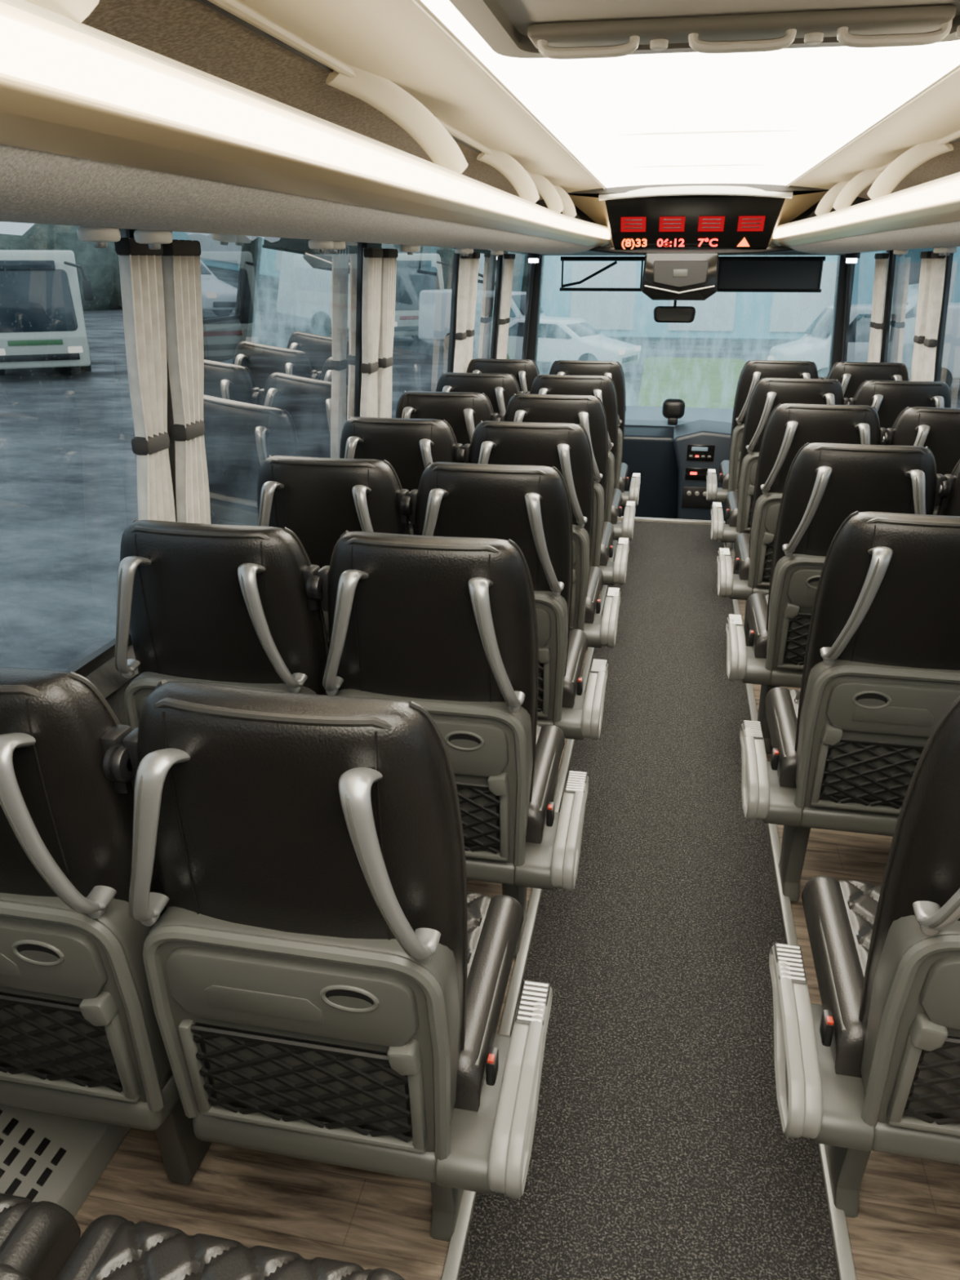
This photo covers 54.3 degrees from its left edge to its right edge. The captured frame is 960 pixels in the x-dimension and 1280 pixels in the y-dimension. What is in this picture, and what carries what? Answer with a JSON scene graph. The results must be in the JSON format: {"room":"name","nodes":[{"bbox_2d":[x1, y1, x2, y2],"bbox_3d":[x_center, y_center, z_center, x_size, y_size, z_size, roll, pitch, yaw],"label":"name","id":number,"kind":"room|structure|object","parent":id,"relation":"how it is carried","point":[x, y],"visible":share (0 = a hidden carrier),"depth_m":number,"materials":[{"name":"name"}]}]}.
{"room":"vehicle interior","nodes":[
{"label":"vehicle interior","id":0,"kind":"room"},
{"bbox_2d":[84,228,535,725],"bbox_3d":[-0.536,-0.723,3.861,0.125,2.680,10.150,4,22,10],"label":"window frame","id":1,"kind":"structure","parent":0,"point":[107,679],"depth_m":2.37,"materials":[{"name":"grey"}]},
{"bbox_2d":[65,228,132,677],"bbox_3d":[-0.981,-0.190,1.560,0.080,0.980,1.644,4,22,10],"label":"window","id":2,"kind":"structure","parent":1,"relation":"in","point":[90,664],"depth_m":2.19,"materials":[{"name":"clear glass"}]},
{"bbox_2d":[114,237,175,521],"bbox_3d":[-0.780,-0.455,2.221,0.110,0.916,0.143,4,22,10],"label":"curtain","id":3,"kind":"object","parent":1,"relation":"hanging from","point":[140,267],"visible":0.68,"depth_m":2.15,"materials":[{"name":"fabric"}]},
{"bbox_2d":[161,239,210,524],"bbox_3d":[-0.744,-0.523,2.389,0.110,0.916,0.143,4,22,10],"label":"curtain","id":4,"kind":"object","parent":1,"relation":"hanging from","point":[180,259],"visible":0.7,"depth_m":2.32,"materials":[{"name":"fabric"}]},
{"bbox_2d":[172,231,364,525],"bbox_3d":[-0.642,-0.839,3.161,0.080,0.980,1.584,4,22,10],"label":"window","id":5,"kind":"structure","parent":1,"relation":"in","point":[282,317],"depth_m":2.98,"materials":[{"name":"clear glass"}]},
{"bbox_2d":[0,0,611,257],"bbox_3d":[-0.239,-1.391,2.736,0.756,0.478,8.690,4,22,10],"label":"luggage rack","id":6,"kind":"object","parent":1,"relation":"attached to","point":[155,118],"visible":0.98,"depth_m":1.68,"materials":[{"name":"plastic"}]},
{"bbox_2d":[360,248,382,417],"bbox_3d":[-0.447,-1.093,3.795,0.110,0.916,0.143,4,22,10],"label":"curtain","id":7,"kind":"object","parent":1,"relation":"hanging from","point":[372,257],"visible":0.69,"depth_m":3.71,"materials":[{"name":"fabric"}]},
{"bbox_2d":[377,248,398,417],"bbox_3d":[-0.405,-1.172,3.990,0.110,0.916,0.143,4,22,10],"label":"curtain","id":8,"kind":"object","parent":1,"relation":"hanging from","point":[385,361],"visible":0.62,"depth_m":3.92,"materials":[{"name":"fabric"}]},
{"bbox_2d":[450,253,458,372],"bbox_3d":[-0.304,-1.485,4.757,0.080,0.980,1.574,4,22,10],"label":"window","id":9,"kind":"structure","parent":1,"relation":"in","point":[457,263],"depth_m":5.40,"materials":[{"name":"clear glass"}]},
{"bbox_2d":[453,253,472,373],"bbox_3d":[-0.109,-1.738,5.386,0.110,0.916,0.143,4,22,10],"label":"curtain","id":10,"kind":"object","parent":1,"relation":"hanging from","point":[464,261],"visible":0.62,"depth_m":5.30,"materials":[{"name":"fabric"}]},
{"bbox_2d":[463,252,479,373],"bbox_3d":[-0.064,-1.824,5.600,0.110,0.916,0.143,4,22,10],"label":"curtain","id":11,"kind":"object","parent":1,"relation":"hanging from","point":[470,331],"visible":0.56,"depth_m":5.52,"materials":[{"name":"fabric"}]},
{"bbox_2d":[472,248,501,359],"bbox_3d":[0.002,-2.070,6.198,0.080,0.980,1.204,4,22,10],"label":"window","id":12,"kind":"structure","parent":1,"relation":"in","point":[489,265],"depth_m":6.33,"materials":[{"name":"clear glass"}]},
{"bbox_2d":[496,253,512,359],"bbox_3d":[0.161,-2.254,6.659,0.110,0.916,0.143,4,22,10],"label":"curtain","id":13,"kind":"object","parent":1,"relation":"hanging from","point":[502,322],"visible":0.82,"depth_m":6.58,"materials":[{"name":"fabric"}]},
{"bbox_2d":[503,253,515,359],"bbox_3d":[0.186,-2.304,6.782,0.110,0.916,0.143,4,22,10],"label":"curtain","id":14,"kind":"object","parent":1,"relation":"hanging from","point":[513,255],"visible":0.34,"depth_m":6.73,"materials":[{"name":"fabric"}]},
{"bbox_2d":[524,262,533,359],"bbox_3d":[0.281,-2.604,7.517,0.080,0.980,1.504,4,22,10],"label":"window","id":15,"kind":"structure","parent":1,"relation":"in","point":[532,263],"depth_m":8.18,"materials":[{"name":"clear glass"}]},
{"bbox_2d":[74,520,959,1279],"bbox_3d":[0.565,0.817,3.043,2.760,0.400,7.950,4,22,10],"label":"floor","id":16,"kind":"structure","parent":0,"point":[906,1226],"depth_m":1.82,"materials":[{"name":"brown wood"}]},
{"bbox_2d":[0,1192,80,1279],"bbox_3d":[-0.848,0.793,1.008,0.492,1.168,0.668,4,22,10],"label":"seat","id":17,"kind":"object","parent":16,"relation":"on","point":[37,1239],"visible":0.99,"depth_m":1.27,"materials":[{"name":"leather"}]},
{"bbox_2d":[0,1104,130,1217],"bbox_3d":[-0.621,0.457,3.132,0.269,0.198,7.880,4,22,10],"label":"floor vent","id":18,"kind":"object","parent":16,"relation":"on","point":[55,1158],"visible":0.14,"depth_m":1.81,"materials":[{"name":"grey plastic"}]},
{"bbox_2d":[0,666,211,1184],"bbox_3d":[-0.694,0.500,1.731,0.492,1.168,0.668,4,22,10],"label":"seat","id":19,"kind":"object","parent":16,"relation":"on","point":[81,1037],"visible":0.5,"depth_m":1.40,"materials":[{"name":"leather"}]},
{"bbox_2d":[0,1214,404,1279],"bbox_3d":[-0.367,0.829,0.921,0.492,1.168,0.668,4,22,10],"label":"seat","id":20,"kind":"object","parent":16,"relation":"on","point":[113,1246],"visible":1,"depth_m":1.23,"materials":[{"name":"leather"}]},
{"bbox_2d":[115,519,328,730],"bbox_3d":[-0.544,0.213,2.440,0.492,1.168,0.668,4,22,10],"label":"seat","id":21,"kind":"object","parent":16,"relation":"on","point":[235,606],"visible":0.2,"depth_m":2.05,"materials":[{"name":"leather"}]},
{"bbox_2d":[108,679,552,1241],"bbox_3d":[-0.182,0.538,1.638,0.600,1.168,0.668,4,22,10],"label":"seat","id":22,"kind":"object","parent":16,"relation":"on","point":[327,983],"visible":1,"depth_m":1.33,"materials":[{"name":"leather"}]},
{"bbox_2d":[257,455,415,695],"bbox_3d":[-0.400,-0.063,3.123,0.492,1.168,0.668,4,22,10],"label":"seat","id":23,"kind":"object","parent":16,"relation":"on","point":[319,500],"visible":0.14,"depth_m":2.70,"materials":[{"name":"leather"}]},
{"bbox_2d":[339,417,462,534],"bbox_3d":[-0.255,-0.340,3.805,0.492,1.168,0.668,4,22,10],"label":"seat","id":24,"kind":"object","parent":16,"relation":"on","point":[408,445],"visible":0.12,"depth_m":3.38,"materials":[{"name":"leather"}]},
{"bbox_2d":[395,391,498,445],"bbox_3d":[-0.110,-0.616,4.487,0.492,1.168,0.668,4,22,10],"label":"seat","id":25,"kind":"object","parent":16,"relation":"on","point":[463,411],"visible":0.07,"depth_m":4.05,"materials":[{"name":"leather"}]},
{"bbox_2d":[310,530,588,958],"bbox_3d":[-0.032,0.251,2.347,0.600,1.168,0.668,4,22,10],"label":"seat","id":26,"kind":"object","parent":16,"relation":"on","point":[446,626],"visible":0.68,"depth_m":2.01,"materials":[{"name":"leather"}]},
{"bbox_2d":[435,372,524,415],"bbox_3d":[0.034,-0.893,5.169,0.492,1.168,0.668,4,22,10],"label":"seat","id":27,"kind":"object","parent":16,"relation":"on","point":[499,388],"visible":0.08,"depth_m":4.72,"materials":[{"name":"leather"}]},
{"bbox_2d":[466,358,539,393],"bbox_3d":[0.179,-1.169,5.851,0.492,1.168,0.668,4,22,10],"label":"seat","id":28,"kind":"object","parent":16,"relation":"on","point":[525,371],"visible":0.1,"depth_m":5.40,"materials":[{"name":"leather"}]},
{"bbox_2d":[403,461,608,801],"bbox_3d":[0.113,-0.026,3.029,0.600,1.168,0.668,4,22,10],"label":"seat","id":29,"kind":"object","parent":16,"relation":"on","point":[529,506],"visible":0.52,"depth_m":2.65,"materials":[{"name":"leather"}]},
{"bbox_2d":[440,520,622,1279],"bbox_3d":[0.231,0.599,3.025,0.028,0.018,7.750,4,22,10],"label":"trim","id":30,"kind":"structure","parent":16,"relation":"on","point":[452,1265],"depth_m":2.36,"materials":[{"name":"grey metal"}]},
{"bbox_2d":[460,421,620,691],"bbox_3d":[0.258,-0.302,3.711,0.600,1.168,0.668,4,22,10],"label":"seat","id":31,"kind":"object","parent":16,"relation":"on","point":[565,446],"visible":0.44,"depth_m":3.32,"materials":[{"name":"leather"}]},
{"bbox_2d":[496,393,629,585],"bbox_3d":[0.402,-0.578,4.393,0.600,1.168,0.668,4,22,10],"label":"seat","id":32,"kind":"object","parent":16,"relation":"on","point":[587,411],"visible":0.43,"depth_m":4.01,"materials":[{"name":"leather"}]},
{"bbox_2d":[524,374,635,591],"bbox_3d":[0.546,-0.855,5.075,0.600,1.168,0.668,4,22,10],"label":"seat","id":33,"kind":"object","parent":16,"relation":"on","point":[603,387],"visible":0.31,"depth_m":4.69,"materials":[{"name":"leather"}]},
{"bbox_2d":[549,360,640,545],"bbox_3d":[0.691,-1.131,5.758,0.600,1.168,0.668,4,22,10],"label":"seat","id":34,"kind":"object","parent":16,"relation":"on","point":[612,369],"visible":0.28,"depth_m":5.38,"materials":[{"name":"leather"}]},
{"bbox_2d":[457,520,839,1279],"bbox_3d":[0.579,0.621,2.982,0.670,0.008,7.790,4,22,10],"label":"carpet","id":35,"kind":"object","parent":16,"relation":"on","point":[661,1150],"visible":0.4,"depth_m":2.30,"materials":[{"name":"grey carpet"}]},
{"bbox_2d":[617,515,724,524],"bbox_3d":[1.328,-0.792,6.582,0.760,0.123,0.057,4,22,10],"label":"trim","id":36,"kind":"structure","parent":16,"relation":"on","point":[636,518],"depth_m":6.54,"materials":[{"name":"silver metal"}]},
{"bbox_2d":[706,360,822,549],"bbox_3d":[1.723,-1.137,5.773,0.600,1.168,0.668,4,22,10],"label":"seat","id":37,"kind":"object","parent":16,"relation":"on","point":[753,371],"visible":0.39,"depth_m":5.46,"materials":[{"name":"leather"}]},
{"bbox_2d":[711,377,851,573],"bbox_3d":[1.549,-0.806,4.954,0.600,1.168,0.668,4,22,10],"label":"seat","id":38,"kind":"object","parent":16,"relation":"on","point":[766,393],"visible":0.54,"depth_m":4.63,"materials":[{"name":"leather"}]},
{"bbox_2d":[722,542,856,1279],"bbox_3d":[0.918,0.649,2.900,0.028,0.018,7.750,4,22,10],"label":"trim","id":39,"kind":"structure","parent":16,"relation":"on","point":[846,1268],"depth_m":1.90,"materials":[{"name":"grey metal"}]},
{"bbox_2d":[716,403,891,646],"bbox_3d":[1.376,-0.474,4.136,0.600,1.168,0.668,4,22,10],"label":"seat","id":40,"kind":"object","parent":16,"relation":"on","point":[788,427],"visible":0.5,"depth_m":3.81,"materials":[{"name":"leather"}]},
{"bbox_2d":[725,442,949,752],"bbox_3d":[1.204,-0.146,3.326,0.600,1.168,0.668,4,22,10],"label":"seat","id":41,"kind":"object","parent":16,"relation":"on","point":[826,483],"visible":0.55,"depth_m":3.00,"materials":[{"name":"leather"}]},
{"bbox_2d":[739,511,959,901],"bbox_3d":[1.033,0.182,2.517,0.600,1.168,0.668,4,22,10],"label":"seat","id":42,"kind":"object","parent":16,"relation":"on","point":[881,671],"visible":0.95,"depth_m":2.23,"materials":[{"name":"leather"}]},
{"bbox_2d":[768,696,959,1217],"bbox_3d":[0.846,0.539,1.635,0.600,1.168,0.668,4,22,10],"label":"seat","id":43,"kind":"object","parent":16,"relation":"on","point":[875,1066],"visible":1,"depth_m":1.50,"materials":[{"name":"plastic"}]},
{"bbox_2d":[822,361,908,398],"bbox_3d":[2.230,-1.100,5.681,0.492,1.168,0.668,4,22,10],"label":"seat","id":44,"kind":"object","parent":16,"relation":"on","point":[851,375],"visible":0.09,"depth_m":5.24,"materials":[{"name":"leather"}]},
{"bbox_2d":[846,380,951,429],"bbox_3d":[2.057,-0.768,4.862,0.492,1.168,0.668,4,22,10],"label":"seat","id":45,"kind":"object","parent":16,"relation":"on","point":[889,398],"visible":0.09,"depth_m":4.42,"materials":[{"name":"leather"}]},
{"bbox_2d":[882,406,959,515],"bbox_3d":[1.883,-0.437,4.043,0.492,1.168,0.668,4,22,10],"label":"seat","id":46,"kind":"object","parent":16,"relation":"on","point":[937,428],"visible":0.07,"depth_m":3.63,"materials":[{"name":"leather"}]},
{"bbox_2d":[933,459,959,515],"bbox_3d":[1.712,-0.109,3.234,0.492,1.168,0.668,4,22,10],"label":"seat","id":47,"kind":"object","parent":16,"relation":"on","point":[949,505],"visible":0.04,"depth_m":2.91,"materials":[{"name":"leather"}]},
{"bbox_2d":[239,0,959,193],"bbox_3d":[0.599,-1.416,2.323,1.720,0.050,8.300,4,22,10],"label":"ceiling","id":48,"kind":"structure","parent":0,"point":[825,99],"depth_m":2.81,"materials":[{"name":"beige plastic"}]},
{"bbox_2d":[448,0,959,59],"bbox_3d":[0.411,-1.036,1.445,1.000,0.075,1.250,4,22,10],"label":"roof hatch","id":49,"kind":"object","parent":48,"relation":"attached to","point":[559,29],"visible":1,"depth_m":1.80,"materials":[{"name":"grey plastic"}]},
{"bbox_2d":[627,130,787,167],"bbox_3d":[1.013,-2.229,4.270,1.100,0.004,1.406,4,22,10],"label":"trim","id":50,"kind":"structure","parent":48,"relation":"attached to","point":[731,131],"depth_m":3.65,"materials":[{"name":"beige plastic"}]},
{"bbox_2d":[524,183,869,372],"bbox_3d":[1.582,-2.153,7.430,2.800,2.710,1.910,4,22,10],"label":"frame","id":51,"kind":"structure","parent":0,"point":[803,204],"depth_m":6.51,"materials":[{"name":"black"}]},
{"bbox_2d":[195,0,604,189],"bbox_3d":[-0.124,-1.453,2.461,0.314,0.047,8.300,4,22,10],"label":"trim","id":52,"kind":"structure","parent":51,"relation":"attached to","point":[236,11],"depth_m":1.92,"materials":[{"name":"beige plastic"}]},
{"bbox_2d":[526,253,540,262],"bbox_3d":[0.414,-2.954,7.237,0.110,0.070,0.110,4,22,10],"label":"lamp","id":53,"kind":"object","parent":51,"relation":"attached to","point":[533,258],"visible":0.88,"depth_m":7.20,"materials":[{"name":"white plastic"}]},
{"bbox_2d":[559,256,644,291],"bbox_3d":[1.020,-3.064,7.834,0.700,0.272,0.036,4,22,10],"label":"roller blind","id":54,"kind":"object","parent":51,"relation":"attached to","point":[615,259],"visible":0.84,"depth_m":7.82,"materials":[{"name":"black plastic"}]},
{"bbox_2d":[653,300,695,323],"bbox_3d":[1.563,-2.798,7.455,0.329,0.506,0.196,4,22,10],"label":"mirror","id":55,"kind":"object","parent":51,"relation":"attached to","point":[678,314],"visible":0.91,"depth_m":7.44,"materials":[{"name":"black plastic"}]},
{"bbox_2d":[640,253,718,300],"bbox_3d":[1.408,-2.556,6.586,0.529,0.310,0.114,4,22,10],"label":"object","id":56,"kind":"object","parent":51,"relation":"attached to","point":[665,276],"visible":1,"depth_m":6.54,"materials":[{"name":"black plastic"}]},
{"bbox_2d":[539,255,831,408],"bbox_3d":[1.751,-2.638,8.160,2.680,1.400,0.080,4,22,10],"label":"window","id":57,"kind":"structure","parent":51,"relation":"in","point":[567,265],"depth_m":8.17,"materials":[{"name":"clear glass"}]},
{"bbox_2d":[598,185,793,248],"bbox_3d":[1.428,-2.838,6.302,1.244,0.378,0.355,4,22,10],"label":"display panel","id":58,"kind":"object","parent":51,"relation":"attached to","point":[735,222],"visible":1,"depth_m":6.29,"materials":[{"name":"black plastic"},{"name":"cream plastic"}]},
{"bbox_2d":[716,256,825,292],"bbox_3d":[2.345,-2.966,7.593,0.840,0.272,0.036,4,22,10],"label":"sun visor","id":59,"kind":"object","parent":51,"relation":"attached to","point":[735,273],"visible":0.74,"depth_m":7.58,"materials":[{"name":"grey fabric"}]},
{"bbox_2d":[844,252,860,262],"bbox_3d":[2.710,-2.785,6.819,0.110,0.070,0.110,4,22,10],"label":"lamp","id":60,"kind":"object","parent":51,"relation":"attached to","point":[851,257],"visible":0.85,"depth_m":6.78,"materials":[{"name":"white plastic"}]},
{"bbox_2d":[786,67,959,186],"bbox_3d":[1.321,-1.347,2.198,0.314,0.047,8.300,4,22,10],"label":"trim","id":61,"kind":"structure","parent":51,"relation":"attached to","point":[952,138],"depth_m":3.33,"materials":[{"name":"beige plastic"}]},
{"bbox_2d":[840,249,953,381],"bbox_3d":[2.089,-0.530,3.384,0.125,2.680,10.150,4,22,10],"label":"wall","id":62,"kind":"structure","parent":0,"point":[951,255],"depth_m":6.18,"materials":[{"name":"grey"}]},
{"bbox_2d":[843,262,850,361],"bbox_3d":[2.881,-2.412,7.044,0.080,0.980,1.504,4,22,10],"label":"window","id":63,"kind":"structure","parent":62,"relation":"in","point":[850,263],"depth_m":7.70,"materials":[{"name":"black glass"}]},
{"bbox_2d":[771,138,959,256],"bbox_3d":[1.515,-1.261,2.417,0.756,0.478,8.690,4,22,10],"label":"luggage rack","id":64,"kind":"object","parent":62,"relation":"attached to","point":[914,202],"visible":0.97,"depth_m":4.18,"materials":[{"name":"plastic"}]},
{"bbox_2d":[867,253,879,362],"bbox_3d":[2.669,-2.120,6.330,0.110,0.916,0.143,4,22,10],"label":"curtain","id":65,"kind":"object","parent":62,"relation":"hanging from","point":[876,256],"visible":0.38,"depth_m":6.28,"materials":[{"name":"fabric"}]},
{"bbox_2d":[871,253,888,362],"bbox_3d":[2.643,-2.071,6.207,0.110,0.916,0.143,4,22,10],"label":"curtain","id":66,"kind":"object","parent":62,"relation":"hanging from","point":[878,325],"visible":0.71,"depth_m":6.13,"materials":[{"name":"fabric"}]},
{"bbox_2d":[882,248,933,381],"bbox_3d":[2.602,-1.878,5.725,0.080,0.980,1.204,4,22,10],"label":"window","id":67,"kind":"structure","parent":62,"relation":"in","point":[904,270],"depth_m":5.83,"materials":[{"name":"clear glass"}]},
{"bbox_2d":[910,251,932,381],"bbox_3d":[2.418,-1.641,5.148,0.110,0.916,0.143,4,22,10],"label":"curtain","id":68,"kind":"object","parent":62,"relation":"hanging from","point":[926,260],"visible":0.63,"depth_m":5.08,"materials":[{"name":"fabric"}]},
{"bbox_2d":[920,251,946,381],"bbox_3d":[2.373,-1.555,4.934,0.110,0.916,0.143,4,22,10],"label":"curtain","id":69,"kind":"object","parent":62,"relation":"hanging from","point":[939,262],"visible":0.63,"depth_m":4.86,"materials":[{"name":"fabric"}]},
{"bbox_2d":[933,255,949,381],"bbox_3d":[2.297,-1.294,4.284,0.080,0.980,1.574,4,22,10],"label":"window","id":70,"kind":"structure","parent":62,"relation":"in","point":[948,256],"depth_m":4.93,"materials":[{"name":"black glass"}]},
{"bbox_3d":[1.543,-0.849,7.741,2.760,0.060,2.200,4,22,10],"label":"floor","id":71,"kind":"structure","parent":0,"visible":0},
{"bbox_2d":[620,398,733,524],"bbox_3d":[1.598,-1.505,7.777,2.540,1.126,1.409,4,22,10],"label":"dashboard","id":72,"kind":"object","parent":71,"relation":"on","point":[673,446],"visible":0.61,"depth_m":7.60,"materials":[{"name":"grey plastic"}]},
{"label":"outside","id":73,"kind":"structure","parent":0,"visible":0},
{"bbox_2d":[0,308,959,671],"bbox_3d":[3.923,-4.585,19.303,160.000,0.100,160.000,4,22,10],"label":"ground","id":74,"kind":"structure","parent":73,"point":[68,472],"depth_m":13.82,"materials":[{"name":"grey asphalt"}]},
{"bbox_2d":[0,249,93,374],"bbox_3d":[-13.523,-10.069,28.440,3.060,3.200,11.460,-9,24,-21],"label":"coach","id":75,"kind":"object","parent":74,"relation":"on","point":[42,322],"visible":1,"depth_m":23.96,"materials":[{"name":"painted metal"},{"name":"glass"},{"name":"black plastic"}]},
{"bbox_2d":[0,223,528,311],"bbox_3d":[10.556,-16.631,43.746,139.537,7.890,60.982,4,22,10],"label":"tree line","id":76,"kind":"object","parent":74,"relation":"on","point":[100,266],"visible":0.08,"depth_m":58.80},
{"bbox_2d":[393,253,453,340],"bbox_3d":[-4.796,-14.280,38.832,3.060,3.200,11.460,-11,24,-25],"label":"coach","id":77,"kind":"object","parent":74,"relation":"on","point":[415,273],"visible":0.14,"depth_m":34.37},
{"bbox_2d":[417,288,545,350],"bbox_3d":[0.386,-11.117,32.629,5.044,1.997,1.800,13,25,29],"label":"van","id":78,"kind":"object","parent":74,"relation":"on","point":[434,305],"visible":0.14,"depth_m":32.62,"materials":[{"name":"painted metal"},{"name":"glass"},{"name":"black plastic"}]},
{"bbox_2d":[506,315,640,365],"bbox_3d":[2.175,-8.371,26.582,4.492,1.448,1.800,12,25,27],"label":"parked car","id":79,"kind":"object","parent":74,"relation":"on","point":[550,348],"visible":0.57,"depth_m":25.68,"materials":[{"name":"white metal"}]},
{"bbox_2d":[637,357,746,408],"bbox_3d":[5.237,-5.902,22.339,3.082,0.060,17.000,4,22,10],"label":"grass verge","id":80,"kind":"structure","parent":74,"relation":"on","point":[711,379],"depth_m":24.30,"materials":[{"name":"green plant"}]},
{"bbox_2d":[540,246,959,339],"bbox_3d":[15.382,-15.130,38.799,26.400,4.800,6.350,4,22,10],"label":"building","id":81,"kind":"structure","parent":74,"relation":"on","point":[745,325],"depth_m":37.78,"materials":[{"name":"white"}]},
{"bbox_2d":[767,302,959,386],"bbox_3d":[9.714,-7.049,22.590,5.044,1.997,1.800,0,22,-1],"label":"car","id":82,"kind":"object","parent":74,"relation":"on","point":[859,335],"visible":0.29,"depth_m":21.81,"materials":[{"name":"painted metal"},{"name":"glass"},{"name":"rubber"}]}
]}

